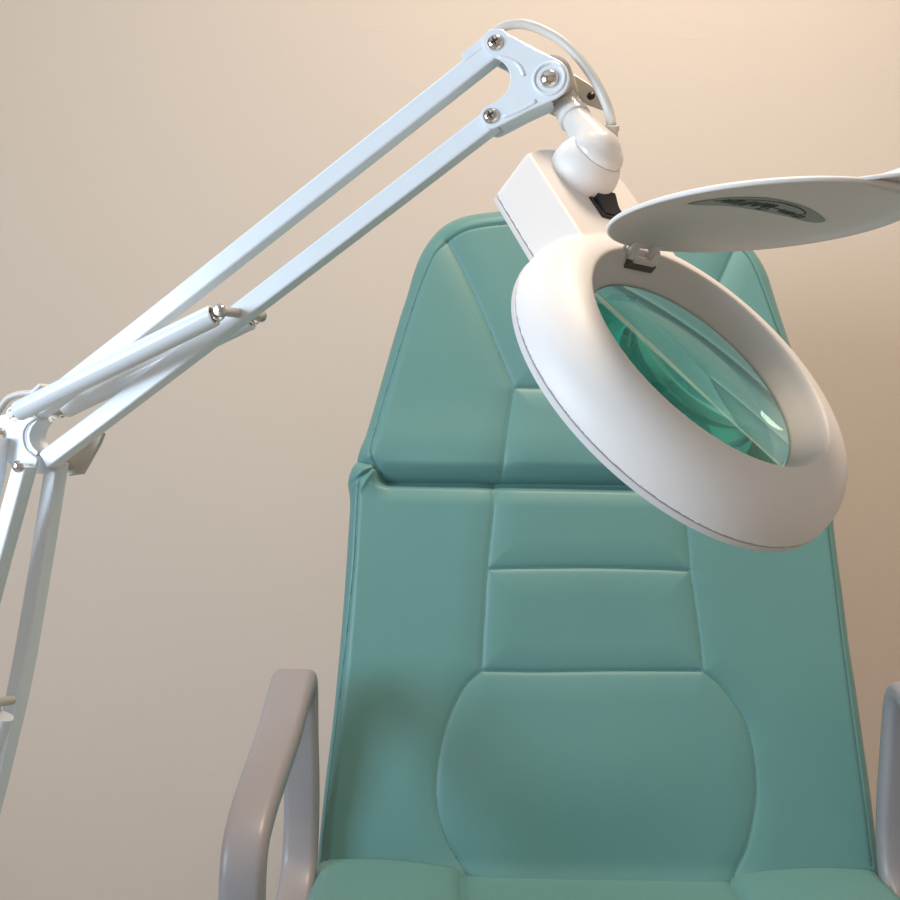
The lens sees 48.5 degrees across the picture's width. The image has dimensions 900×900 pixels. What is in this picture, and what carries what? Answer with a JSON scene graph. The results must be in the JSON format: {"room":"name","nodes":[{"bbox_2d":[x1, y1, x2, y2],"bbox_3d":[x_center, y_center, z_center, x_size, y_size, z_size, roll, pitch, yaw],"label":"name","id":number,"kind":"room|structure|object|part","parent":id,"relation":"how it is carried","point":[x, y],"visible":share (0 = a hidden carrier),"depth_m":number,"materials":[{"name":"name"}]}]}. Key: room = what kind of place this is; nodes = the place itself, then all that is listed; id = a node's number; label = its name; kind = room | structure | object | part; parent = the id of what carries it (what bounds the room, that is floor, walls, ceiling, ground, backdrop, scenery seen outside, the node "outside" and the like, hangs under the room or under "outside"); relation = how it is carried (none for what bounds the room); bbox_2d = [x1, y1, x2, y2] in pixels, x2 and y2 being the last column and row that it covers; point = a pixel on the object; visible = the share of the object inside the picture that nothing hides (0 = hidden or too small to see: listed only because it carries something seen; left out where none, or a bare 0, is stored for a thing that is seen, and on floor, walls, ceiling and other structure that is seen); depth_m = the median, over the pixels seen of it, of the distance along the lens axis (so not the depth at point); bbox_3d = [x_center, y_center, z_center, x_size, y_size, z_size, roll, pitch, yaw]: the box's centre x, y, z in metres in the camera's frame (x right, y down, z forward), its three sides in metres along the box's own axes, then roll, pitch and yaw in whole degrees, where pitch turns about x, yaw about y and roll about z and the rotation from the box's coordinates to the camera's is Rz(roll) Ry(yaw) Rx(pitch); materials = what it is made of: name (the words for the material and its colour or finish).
{"room":"examination room","nodes":[
{"label":"examination room","id":0,"kind":"room"},
{"bbox_2d":[0,0,899,899],"bbox_3d":[0.131,-0.297,1.670,3.950,2.500,0.100,1,0,0],"label":"wall","id":1,"kind":"structure","parent":0,"point":[200,555],"depth_m":1.62,"materials":[{"name":"paint"}]},
{"bbox_3d":[0.106,1.002,-0.490,3.950,0.100,4.420,1,0,0],"label":"floor","id":2,"kind":"structure","parent":0,"visible":0},
{"bbox_2d":[0,19,899,813],"bbox_3d":[-0.148,0.346,0.630,0.768,1.202,0.310,1,0,13],"label":"lamp","id":3,"kind":"object","parent":2,"relation":"on","point":[676,385],"visible":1,"depth_m":0.54,"materials":[{"name":"white metal"}]},
{"bbox_3d":[-0.284,-0.005,0.651,0.037,0.042,0.002,1,0,14],"label":"elbow plate","id":4,"kind":"part","parent":3,"relation":"part of","materials":[{"name":"white metal"}]},
{"bbox_3d":[-0.280,-0.005,0.670,0.037,0.042,0.002,1,0,14],"label":"elbow plate","id":5,"kind":"part","parent":3,"relation":"part of","materials":[{"name":"white metal"}]},
{"bbox_3d":[-0.250,0.003,0.684,0.030,0.030,0.004,1,0,14],"label":"elbow lever","id":6,"kind":"part","parent":3,"relation":"part of","materials":[{"name":"silver metal"}]},
{"bbox_3d":[0.047,-0.213,0.586,0.051,0.057,0.003,1,0,14],"label":"plate","id":7,"kind":"part","parent":3,"relation":"part of","materials":[{"name":"white metal"}]},
{"bbox_3d":[0.043,-0.213,0.571,0.051,0.057,0.003,1,0,14],"label":"plate","id":8,"kind":"part","parent":3,"relation":"part of","materials":[{"name":"white metal"}]},
{"bbox_3d":[0.083,-0.216,0.605,0.025,0.024,0.004,1,0,14],"label":"wing lever","id":9,"kind":"part","parent":3,"relation":"part of","materials":[{"name":"silver metal"}]},
{"bbox_2d":[589,192,621,219],"bbox_3d":[0.088,-0.136,0.561,0.025,0.019,0.024,1,0,0],"label":"switch","id":10,"kind":"object","parent":3,"relation":"attached to","point":[602,205],"depth_m":0.56,"materials":[{"name":"black plastic"}]},
{"bbox_2d":[218,211,899,899],"bbox_3d":[0.146,0.337,0.879,0.638,1.232,0.757,1,0,0],"label":"chair","id":11,"kind":"object","parent":2,"relation":"on","point":[552,684],"visible":0.68,"depth_m":1.03,"materials":[{"name":"teal leather"}]},
{"bbox_3d":[-0.150,0.328,0.866,0.045,0.234,0.252,1,0,0],"label":"armrest","id":12,"kind":"part","parent":11,"relation":"part of","materials":[{"name":"grey plastic"}]},
{"bbox_3d":[0.154,0.234,1.082,0.571,0.449,0.191,1,0,0],"label":"backrest","id":13,"kind":"part","parent":11,"relation":"part of","materials":[{"name":"teal leather"}]},
{"bbox_3d":[0.147,0.454,0.752,0.568,0.090,0.504,1,0,0],"label":"seat","id":14,"kind":"part","parent":11,"relation":"part of","materials":[{"name":"teal leather"}]},
{"bbox_3d":[0.442,0.339,0.866,0.045,0.234,0.252,1,0,0],"label":"armrest","id":15,"kind":"part","parent":11,"relation":"part of","materials":[{"name":"grey plastic"}]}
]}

